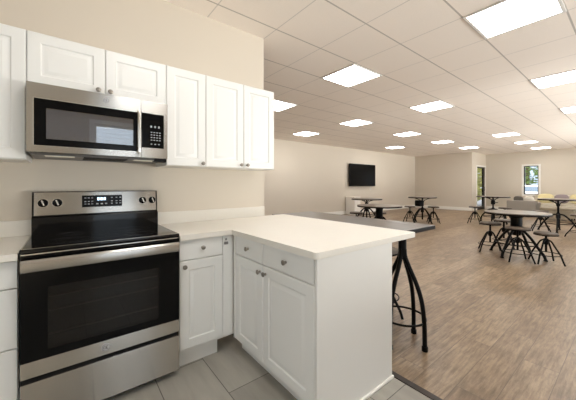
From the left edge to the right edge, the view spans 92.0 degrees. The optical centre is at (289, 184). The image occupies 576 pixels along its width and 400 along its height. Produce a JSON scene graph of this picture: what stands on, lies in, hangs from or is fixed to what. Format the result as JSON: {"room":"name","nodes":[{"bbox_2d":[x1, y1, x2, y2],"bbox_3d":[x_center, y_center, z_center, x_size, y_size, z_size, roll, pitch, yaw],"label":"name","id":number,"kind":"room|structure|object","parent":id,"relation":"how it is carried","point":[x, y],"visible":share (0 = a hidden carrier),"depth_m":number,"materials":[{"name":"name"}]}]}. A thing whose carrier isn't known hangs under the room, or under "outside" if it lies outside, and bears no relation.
{"room":"common room","nodes":[
{"label":"common room","id":0,"kind":"room"},
{"bbox_2d":[0,0,263,220],"bbox_3d":[-1.655,-0.164,2.003,3.400,2.829,0.140,0,0,-38],"label":"wall","id":1,"kind":"structure","parent":0,"point":[164,32],"depth_m":2.28,"materials":[{"name":"beige paint"}]},
{"bbox_2d":[0,220,30,237],"bbox_3d":[-2.018,0.283,1.613,0.765,0.102,0.020,0,0,-38],"label":"backsplash","id":2,"kind":"structure","parent":1,"relation":"attached to","point":[17,227],"depth_m":1.80,"materials":[{"name":"beige stone"}]},
{"bbox_2d":[0,23,31,162],"bbox_3d":[-1.910,-0.522,1.483,0.761,0.753,0.358,0,0,-38],"label":"upper cabinet","id":3,"kind":"object","parent":1,"relation":"attached to","point":[13,40],"visible":0.76,"depth_m":1.57,"materials":[{"name":"white wood"}]},
{"bbox_2d":[27,30,165,103],"bbox_3d":[-1.313,-0.741,1.957,0.761,0.316,0.358,0,0,-38],"label":"upper cabinet","id":4,"kind":"object","parent":1,"relation":"attached to","point":[51,60],"visible":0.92,"depth_m":1.80,"materials":[{"name":"white wood"}]},
{"bbox_2d":[26,81,167,163],"bbox_3d":[-1.284,-0.372,1.915,0.744,0.418,0.454,0,0,-38],"label":"microwave","id":5,"kind":"object","parent":4,"relation":"attached to","point":[63,123],"visible":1,"depth_m":1.75,"materials":[{"name":"metal"}]},
{"bbox_2d":[156,65,204,168],"bbox_3d":[-0.896,-0.522,2.288,0.304,0.753,0.358,0,0,-38],"label":"upper cabinet","id":6,"kind":"object","parent":1,"relation":"attached to","point":[185,90],"visible":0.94,"depth_m":2.17,"materials":[{"name":"white wood"}]},
{"bbox_2d":[158,206,264,224],"bbox_3d":[-0.696,0.283,2.662,1.078,0.102,0.020,0,0,-38],"label":"backsplash","id":7,"kind":"structure","parent":1,"relation":"attached to","point":[228,213],"depth_m":2.60,"materials":[{"name":"beige stone"}]},
{"bbox_2d":[194,75,273,170],"bbox_3d":[-0.508,-0.522,2.596,0.683,0.753,0.358,0,0,-38],"label":"upper cabinet","id":8,"kind":"object","parent":1,"relation":"attached to","point":[239,118],"visible":0.95,"depth_m":2.45,"materials":[{"name":"white wood"}]},
{"bbox_2d":[106,334,431,399],"bbox_3d":[-0.235,1.249,0.215,3.400,0.004,4.428,0,0,-38],"label":"floor tile","id":9,"kind":"structure","parent":0,"point":[229,373],"depth_m":1.74,"materials":[{"name":"grey tile"}]},
{"bbox_2d":[0,258,20,399],"bbox_3d":[-1.819,0.809,1.365,0.759,0.876,0.656,0,0,-38],"label":"base cabinet","id":10,"kind":"object","parent":9,"relation":"on","point":[10,383],"visible":0.59,"depth_m":1.35,"materials":[{"name":"white wood"}]},
{"bbox_2d":[0,220,30,262],"bbox_3d":[-1.823,0.301,1.367,0.765,0.138,0.648,0,0,-38],"label":"countertop","id":11,"kind":"structure","parent":10,"relation":"on","point":[13,234],"depth_m":1.75,"materials":[{"name":"beige stone"}]},
{"bbox_2d":[19,190,179,399],"bbox_3d":[-1.201,0.647,1.815,0.756,1.200,0.707,0,0,-38],"label":"oven range","id":12,"kind":"object","parent":9,"relation":"on","point":[99,272],"visible":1,"depth_m":1.59,"materials":[{"name":"silver metal"}]},
{"bbox_2d":[19,224,178,254],"bbox_3d":[-1.199,0.329,1.812,0.756,0.025,0.594,0,0,-38],"label":"cooktop","id":13,"kind":"object","parent":12,"relation":"in","point":[76,239],"depth_m":1.69,"materials":[{"name":"black glass"}]},
{"bbox_2d":[178,235,233,366],"bbox_3d":[-0.756,0.809,2.209,0.416,0.876,0.656,0,0,-38],"label":"base cabinet","id":14,"kind":"object","parent":9,"relation":"on","point":[206,265],"visible":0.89,"depth_m":1.96,"materials":[{"name":"white wood"}]},
{"bbox_2d":[234,236,393,399],"bbox_3d":[0.117,0.809,1.932,0.706,0.876,0.914,0,0,-38],"label":"base cabinet","id":15,"kind":"object","parent":9,"relation":"on","point":[322,328],"visible":0.88,"depth_m":1.60,"materials":[{"name":"white wood"}]},
{"bbox_2d":[158,206,414,259],"bbox_3d":[-0.116,0.301,2.150,1.350,0.138,1.544,0,0,-38],"label":"countertop","id":16,"kind":"structure","parent":15,"relation":"on","point":[312,238],"depth_m":2.03,"materials":[{"name":"beige stone"}]},
{"bbox_2d":[392,371,442,399],"bbox_3d":[1.074,1.246,1.336,0.045,0.010,4.558,0,0,-38],"label":"trim","id":17,"kind":"structure","parent":9,"relation":"on","point":[416,387],"depth_m":1.70,"materials":[{"name":"grey metal"}]},
{"bbox_2d":[264,139,414,215],"bbox_3d":[0.407,-0.164,10.359,17.020,2.829,0.120,0,0,-38],"label":"wall","id":18,"kind":"structure","parent":0,"point":[305,177],"depth_m":11.13,"materials":[{"name":"beige paint"}]},
{"bbox_2d":[349,163,374,185],"bbox_3d":[3.246,-0.429,12.445,1.840,0.980,0.138,0,0,-38],"label":"television","id":19,"kind":"object","parent":18,"relation":"attached to","point":[359,174],"visible":1,"depth_m":12.31,"materials":[{"name":"black plastic"}]},
{"bbox_2d":[325,205,414,214],"bbox_3d":[1.742,1.176,11.332,13.480,0.150,0.016,0,0,-38],"label":"baseboard","id":20,"kind":"structure","parent":18,"relation":"attached to","point":[373,209],"depth_m":12.60,"materials":[{"name":"white paint"}]},
{"bbox_2d":[165,0,575,156],"bbox_3d":[4.216,-1.628,7.114,18.950,0.100,9.700,0,0,-38],"label":"ceiling","id":21,"kind":"structure","parent":0,"point":[423,51],"depth_m":3.90,"materials":[{"name":"tile"}]},
{"bbox_2d":[274,99,296,111],"bbox_3d":[-0.279,-1.574,5.529,0.628,0.008,0.628,0,0,-38],"label":"recessed light","id":22,"kind":"object","parent":21,"relation":"in","point":[279,106],"visible":0.62,"depth_m":5.51,"materials":[{"name":"white plastic"}]},
{"bbox_2d":[293,131,319,136],"bbox_3d":[0.500,-1.574,8.587,0.628,0.008,0.628,0,0,-38],"label":"recessed light","id":23,"kind":"object","parent":21,"relation":"in","point":[304,133],"visible":1,"depth_m":8.51,"materials":[{"name":"white plastic"}]},
{"bbox_2d":[295,132,316,135],"bbox_3d":[0.500,-1.575,8.587,0.572,0.004,0.572,0,0,-38],"label":"diffuser","id":24,"kind":"object","parent":23,"relation":"attached to","point":[300,133],"depth_m":8.51,"materials":[{"name":"white plastic"}]},
{"bbox_2d":[321,64,381,87],"bbox_3d":[0.896,-1.574,4.049,0.628,0.008,0.628,0,0,-38],"label":"recessed light","id":25,"kind":"object","parent":21,"relation":"in","point":[354,74],"visible":1,"depth_m":4.03,"materials":[{"name":"white plastic"}]},
{"bbox_2d":[338,119,372,126],"bbox_3d":[1.688,-1.574,7.091,0.628,0.008,0.628,0,0,-38],"label":"recessed light","id":26,"kind":"object","parent":21,"relation":"in","point":[357,122],"visible":1,"depth_m":7.11,"materials":[{"name":"white plastic"}]},
{"bbox_2d":[341,120,369,125],"bbox_3d":[1.688,-1.575,7.091,0.572,0.004,0.572,0,0,-38],"label":"diffuser","id":27,"kind":"object","parent":26,"relation":"attached to","point":[353,122],"depth_m":7.12,"materials":[{"name":"white plastic"}]},
{"bbox_2d":[385,146,404,148],"bbox_3d":[4.434,-1.574,11.710,0.628,0.008,0.628,0,0,-38],"label":"recessed light","id":28,"kind":"object","parent":21,"relation":"in","point":[393,147],"visible":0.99,"depth_m":11.70,"materials":[{"name":"white plastic"}]},
{"bbox_2d":[392,132,419,136],"bbox_3d":[3.656,-1.574,8.653,0.628,0.008,0.628,0,0,-38],"label":"recessed light","id":29,"kind":"object","parent":21,"relation":"in","point":[405,134],"visible":1,"depth_m":8.68,"materials":[{"name":"white plastic"}]},
{"bbox_2d":[409,100,453,112],"bbox_3d":[2.863,-1.574,5.611,0.628,0.008,0.628,0,0,-38],"label":"recessed light","id":30,"kind":"object","parent":21,"relation":"in","point":[440,104],"visible":1,"depth_m":5.58,"materials":[{"name":"white plastic"}]},
{"bbox_2d":[431,140,453,143],"bbox_3d":[5.622,-1.574,10.214,0.628,0.008,0.628,0,0,-38],"label":"recessed light","id":31,"kind":"object","parent":21,"relation":"in","point":[444,141],"visible":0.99,"depth_m":10.11,"materials":[{"name":"white plastic"}]},
{"bbox_2d":[460,146,479,148],"bbox_3d":[7.588,-1.574,11.775,0.628,0.008,0.628,0,0,-38],"label":"recessed light","id":32,"kind":"object","parent":21,"relation":"in","point":[471,146],"visible":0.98,"depth_m":11.70,"materials":[{"name":"white plastic"}]},
{"bbox_2d":[492,132,520,136],"bbox_3d":[6.797,-1.574,8.734,0.628,0.008,0.628,0,0,-38],"label":"recessed light","id":33,"kind":"object","parent":21,"relation":"in","point":[512,133],"visible":1,"depth_m":8.68,"materials":[{"name":"white plastic"}]},
{"bbox_2d":[463,0,566,39],"bbox_3d":[2.071,-1.574,2.568,0.628,0.008,0.628,0,0,-38],"label":"recessed light","id":34,"kind":"object","parent":21,"relation":"in","point":[504,16],"visible":1,"depth_m":2.58,"materials":[{"name":"white plastic"}]},
{"bbox_2d":[513,140,537,143],"bbox_3d":[8.763,-1.574,10.294,0.628,0.008,0.628,0,0,-38],"label":"recessed light","id":35,"kind":"object","parent":21,"relation":"in","point":[534,141],"visible":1,"depth_m":10.32,"materials":[{"name":"white plastic"}]},
{"bbox_2d":[516,141,535,143],"bbox_3d":[8.763,-1.575,10.294,0.572,0.004,0.572,0,0,-38],"label":"diffuser","id":36,"kind":"object","parent":35,"relation":"attached to","point":[524,142],"depth_m":10.32,"materials":[{"name":"white plastic"}]},
{"bbox_2d":[531,146,551,148],"bbox_3d":[10.721,-1.574,11.849,0.628,0.008,0.628,0,0,-38],"label":"recessed light","id":37,"kind":"object","parent":21,"relation":"in","point":[549,146],"visible":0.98,"depth_m":11.70,"materials":[{"name":"white plastic"}]},
{"bbox_2d":[529,69,575,88],"bbox_3d":[4.038,-1.574,4.130,0.628,0.008,0.628,0,0,-38],"label":"recessed light","id":38,"kind":"object","parent":21,"relation":"in","point":[566,77],"visible":1,"depth_m":4.18,"materials":[{"name":"white plastic"}]},
{"bbox_2d":[559,106,575,113],"bbox_3d":[6.006,-1.574,5.693,0.628,0.008,0.628,0,0,-38],"label":"recessed light","id":39,"kind":"object","parent":21,"relation":"in","point":[572,109],"visible":1,"depth_m":5.80,"materials":[{"name":"white plastic"}]},
{"bbox_2d":[562,107,575,112],"bbox_3d":[6.006,-1.575,5.693,0.572,0.004,0.572,0,0,-38],"label":"diffuser","id":40,"kind":"object","parent":39,"relation":"attached to","point":[568,109],"depth_m":5.83,"materials":[{"name":"white plastic"}]},
{"bbox_2d":[415,152,468,207],"bbox_3d":[7.896,-0.164,14.517,0.120,2.829,2.680,0,0,-38],"label":"wall","id":41,"kind":"structure","parent":0,"point":[445,177],"depth_m":14.35,"materials":[{"name":"beige paint"}]},
{"bbox_2d":[415,205,471,210],"bbox_3d":[7.883,1.176,14.423,0.016,0.150,2.779,0,0,-38],"label":"baseboard","id":42,"kind":"structure","parent":41,"relation":"attached to","point":[424,206],"depth_m":14.07,"materials":[{"name":"white paint"}]},
{"bbox_2d":[343,207,575,399],"bbox_3d":[4.216,1.301,7.114,18.950,0.100,9.700,0,0,-38],"label":"floor","id":43,"kind":"structure","parent":0,"point":[498,328],"depth_m":2.72,"materials":[{"name":"brown wood"}]},
{"bbox_2d":[346,196,359,214],"bbox_3d":[2.696,0.876,11.754,0.420,0.750,0.502,0,0,-38],"label":"base cabinet","id":44,"kind":"object","parent":43,"relation":"on","point":[351,205],"visible":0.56,"depth_m":11.62,"materials":[{"name":"white paint"}]},
{"bbox_2d":[272,211,434,352],"bbox_3d":[0.576,0.804,2.861,0.665,0.893,1.799,0,0,-38],"label":"bar table","id":45,"kind":"object","parent":43,"relation":"on","point":[391,224],"visible":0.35,"depth_m":2.32,"materials":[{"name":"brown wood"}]},
{"bbox_2d":[350,211,362,215],"bbox_3d":[1.748,0.978,7.287,0.386,0.534,0.386,0,0,30],"label":"stool","id":46,"kind":"object","parent":43,"relation":"on","point":[353,212],"visible":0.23,"depth_m":7.17,"materials":[{"name":"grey wood"}]},
{"bbox_2d":[351,198,381,217],"bbox_3d":[2.612,0.856,9.415,1.008,0.790,1.008,0,0,40],"label":"table","id":47,"kind":"object","parent":43,"relation":"on","point":[366,210],"visible":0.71,"depth_m":9.39,"materials":[{"name":"black metal"}]},
{"bbox_2d":[357,204,401,219],"bbox_3d":[2.233,0.878,6.918,1.068,0.745,1.068,0,0,29],"label":"table","id":48,"kind":"object","parent":43,"relation":"on","point":[379,208],"visible":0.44,"depth_m":6.81,"materials":[{"name":"grey wood"}]},
{"bbox_2d":[392,247,403,319],"bbox_3d":[0.892,0.938,2.777,0.392,0.614,0.392,0,0,10],"label":"stool","id":49,"kind":"object","parent":43,"relation":"on","point":[394,250],"visible":0.09,"depth_m":2.62,"materials":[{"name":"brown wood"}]},
{"bbox_2d":[403,206,416,222],"bbox_3d":[4.011,0.973,9.262,0.386,0.544,0.386,0,0,40],"label":"stool","id":50,"kind":"object","parent":43,"relation":"on","point":[409,207],"visible":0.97,"depth_m":9.23,"materials":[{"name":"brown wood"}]},
{"bbox_2d":[408,196,436,223],"bbox_3d":[4.414,0.824,9.237,0.868,0.855,0.868,0,0,21],"label":"table","id":51,"kind":"object","parent":43,"relation":"on","point":[418,202],"visible":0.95,"depth_m":9.09,"materials":[{"name":"black metal"}]},
{"bbox_2d":[427,206,440,223],"bbox_3d":[4.675,0.973,9.036,0.386,0.544,0.386,0,0,19],"label":"stool","id":52,"kind":"object","parent":43,"relation":"on","point":[433,207],"visible":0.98,"depth_m":9.00,"materials":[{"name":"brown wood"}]},
{"bbox_2d":[467,206,481,222],"bbox_3d":[5.976,0.968,8.958,0.386,0.554,0.386,0,0,-43],"label":"stool","id":53,"kind":"object","parent":43,"relation":"on","point":[474,207],"visible":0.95,"depth_m":8.94,"materials":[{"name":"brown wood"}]},
{"bbox_2d":[478,221,502,251],"bbox_3d":[3.746,0.971,5.189,0.386,0.550,0.386,0,0,32],"label":"stool","id":54,"kind":"object","parent":43,"relation":"on","point":[490,233],"visible":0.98,"depth_m":5.15,"materials":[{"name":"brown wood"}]},
{"bbox_2d":[476,196,510,223],"bbox_3d":[6.678,0.811,9.119,0.908,0.880,0.908,0,0,-2],"label":"table","id":55,"kind":"object","parent":43,"relation":"on","point":[493,202],"visible":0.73,"depth_m":9.06,"materials":[{"name":"black metal"}]},
{"bbox_2d":[492,219,514,248],"bbox_3d":[4.316,0.971,5.597,0.386,0.550,0.386,0,0,42],"label":"stool","id":56,"kind":"object","parent":43,"relation":"on","point":[504,221],"visible":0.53,"depth_m":5.58,"materials":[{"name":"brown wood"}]},
{"bbox_2d":[498,207,511,224],"bbox_3d":[6.593,0.968,8.502,0.386,0.554,0.386,0,0,4],"label":"stool","id":57,"kind":"object","parent":43,"relation":"on","point":[504,208],"visible":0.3,"depth_m":8.49,"materials":[{"name":"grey wood"}]},
{"bbox_2d":[484,210,552,261],"bbox_3d":[4.026,0.866,4.933,0.948,0.770,0.948,0,0,22],"label":"table","id":58,"kind":"object","parent":43,"relation":"on","point":[516,216],"visible":0.8,"depth_m":4.83,"materials":[{"name":"black metal"}]},
{"bbox_2d":[502,226,535,263],"bbox_3d":[3.741,0.971,4.560,0.386,0.550,0.386,0,0,21],"label":"stool","id":59,"kind":"object","parent":43,"relation":"on","point":[517,239],"visible":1,"depth_m":4.53,"materials":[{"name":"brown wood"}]},
{"bbox_2d":[507,200,540,210],"bbox_3d":[9.825,0.951,11.668,0.860,0.600,0.960,0,0,-38],"label":"sofa","id":60,"kind":"object","parent":43,"relation":"on","point":[514,204],"visible":0.66,"depth_m":11.36,"materials":[{"name":"grey fabric"}]},
{"bbox_2d":[514,196,523,200],"bbox_3d":[9.727,0.636,11.808,0.183,0.328,0.330,0,0,-38],"label":"throw pillow","id":61,"kind":"object","parent":60,"relation":"on","point":[520,198],"visible":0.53,"depth_m":11.73,"materials":[{"name":"grey fabric"}]},
{"bbox_2d":[524,196,533,200],"bbox_3d":[9.945,0.636,11.534,0.183,0.328,0.330,0,0,-38],"label":"throw pillow","id":62,"kind":"object","parent":60,"relation":"on","point":[527,198],"visible":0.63,"depth_m":11.48,"materials":[{"name":"beige fabric"}]},
{"bbox_2d":[531,210,550,231],"bbox_3d":[6.761,0.968,7.487,0.392,0.554,0.392,0,0,37],"label":"stool","id":63,"kind":"object","parent":43,"relation":"on","point":[539,218],"visible":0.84,"depth_m":7.46,"materials":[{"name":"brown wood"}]},
{"bbox_2d":[528,231,565,266],"bbox_3d":[4.098,1.003,4.440,0.386,0.484,0.386,0,0,21],"label":"stool","id":64,"kind":"object","parent":43,"relation":"on","point":[546,241],"visible":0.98,"depth_m":4.39,"materials":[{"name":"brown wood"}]},
{"bbox_2d":[534,195,575,207],"bbox_3d":[11.922,0.851,11.712,0.900,0.800,2.500,0,0,-38],"label":"sofa","id":65,"kind":"object","parent":43,"relation":"on","point":[569,204],"visible":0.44,"depth_m":11.96,"materials":[{"name":"beige fabric"}]},
{"bbox_2d":[538,194,553,202],"bbox_3d":[11.140,0.581,12.087,0.202,0.393,0.520,0,0,-38],"label":"throw pillow","id":66,"kind":"object","parent":65,"relation":"on","point":[540,195],"visible":0.73,"depth_m":12.05,"materials":[{"name":"yellow fabric"}]},
{"bbox_2d":[541,203,556,206],"bbox_3d":[11.409,0.891,12.215,0.660,0.170,0.703,0,0,-38],"label":"seat cushion","id":67,"kind":"object","parent":65,"relation":"on","point":[542,204],"depth_m":12.02,"materials":[{"name":"beige fabric"}]},
{"bbox_2d":[554,194,568,202],"bbox_3d":[11.451,0.591,11.695,0.198,0.374,0.450,0,0,-38],"label":"throw pillow","id":68,"kind":"object","parent":65,"relation":"on","point":[559,195],"visible":0.66,"depth_m":11.65,"materials":[{"name":"grey fabric"}]},
{"bbox_2d":[560,204,575,207],"bbox_3d":[11.852,0.891,11.656,0.660,0.170,0.703,0,0,-38],"label":"seat cushion","id":69,"kind":"object","parent":65,"relation":"on","point":[561,205],"depth_m":11.51,"materials":[{"name":"beige fabric"}]},
{"bbox_2d":[570,194,575,203],"bbox_3d":[11.762,0.581,11.304,0.202,0.393,0.520,0,0,-38],"label":"throw pillow","id":70,"kind":"object","parent":65,"relation":"on","point":[574,195],"visible":0.86,"depth_m":11.38,"materials":[{"name":"yellow fabric"}]},
{"bbox_2d":[537,198,575,232],"bbox_3d":[7.221,0.814,7.469,0.848,0.875,0.848,0,0,3],"label":"table","id":71,"kind":"object","parent":43,"relation":"on","point":[558,215],"visible":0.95,"depth_m":7.40,"materials":[{"name":"black metal"}]},
{"bbox_2d":[540,206,575,220],"bbox_3d":[9.532,1.021,9.866,0.740,0.460,0.920,0,0,-38],"label":"ottoman","id":72,"kind":"object","parent":43,"relation":"on","point":[567,211],"visible":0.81,"depth_m":9.54,"materials":[{"name":"beige fabric"}]},
{"bbox_2d":[540,206,575,210],"bbox_3d":[9.532,0.851,9.866,0.740,0.120,0.920,0,0,-38],"label":"cushion","id":73,"kind":"object","parent":72,"relation":"on","point":[548,208],"depth_m":9.71,"materials":[{"name":"beige fabric"}]},
{"bbox_2d":[564,214,575,236],"bbox_3d":[6.788,0.968,6.487,0.392,0.554,0.392,0,0,-3],"label":"stool","id":74,"kind":"object","parent":43,"relation":"on","point":[570,230],"visible":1,"depth_m":6.57,"materials":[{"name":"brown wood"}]},
{"bbox_2d":[469,152,485,205],"bbox_3d":[9.483,-0.164,13.989,1.950,2.829,0.120,0,0,-38],"label":"wall","id":75,"kind":"structure","parent":0,"point":[475,159],"depth_m":13.46,"materials":[{"name":"beige paint"}]},
{"bbox_2d":[476,165,485,209],"bbox_3d":[9.699,0.131,14.103,1.330,2.240,0.131,0,0,-38],"label":"door","id":76,"kind":"structure","parent":75,"relation":"in","point":[483,206],"depth_m":14.37,"materials":[{"name":"white wood"}]},
{"bbox_2d":[477,168,481,200],"bbox_3d":[11.286,-0.319,17.300,2.624,3.558,2.663,0,0,-38],"label":"tree","id":77,"kind":"object","parent":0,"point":[479,179],"visible":0.12,"depth_m":16.78,"materials":[{"name":"green plant"}]},
{"bbox_2d":[486,148,575,206],"bbox_3d":[12.447,-0.164,11.937,0.140,2.829,7.020,0,0,-38],"label":"wall","id":78,"kind":"structure","parent":0,"point":[558,167],"depth_m":13.26,"materials":[{"name":"beige paint"}]},
{"bbox_2d":[486,206,506,209],"bbox_3d":[12.428,1.176,11.835,0.016,0.150,6.884,0,0,-38],"label":"baseboard","id":79,"kind":"structure","parent":78,"relation":"attached to","point":[487,207],"depth_m":14.25,"materials":[{"name":"white paint"}]},
{"bbox_2d":[522,164,540,195],"bbox_3d":[11.441,-0.224,13.156,0.118,1.500,0.690,0,0,-38],"label":"window","id":80,"kind":"structure","parent":78,"relation":"in","point":[525,165],"depth_m":13.13,"materials":[{"name":"white paint"}]},
{"bbox_2d":[525,185,537,193],"bbox_3d":[17.019,0.747,19.574,1.740,1.449,4.482,0,0,-26],"label":"car","id":81,"kind":"object","parent":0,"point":[529,189],"visible":0.04,"depth_m":18.86,"materials":[{"name":"white paint"}]},
{"label":"outside","id":82,"kind":"structure","parent":0,"visible":0},
{"bbox_3d":[27.162,1.521,27.947,42.700,0.100,70.000,0,0,-38],"label":"trim","id":83,"kind":"structure","parent":82,"visible":0},
{"bbox_2d":[478,166,537,197],"bbox_3d":[24.386,-1.429,27.021,4.600,5.800,18.600,0,0,-38],"label":"sky","id":84,"kind":"structure","parent":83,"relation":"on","point":[532,174],"depth_m":25.98,"materials":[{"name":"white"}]},
{"bbox_2d":[525,166,537,184],"bbox_3d":[18.259,-0.914,21.264,2.394,4.784,2.372,0,0,-38],"label":"tree","id":85,"kind":"object","parent":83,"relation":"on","point":[528,180],"visible":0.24,"depth_m":20.90,"materials":[{"name":"green plant"}]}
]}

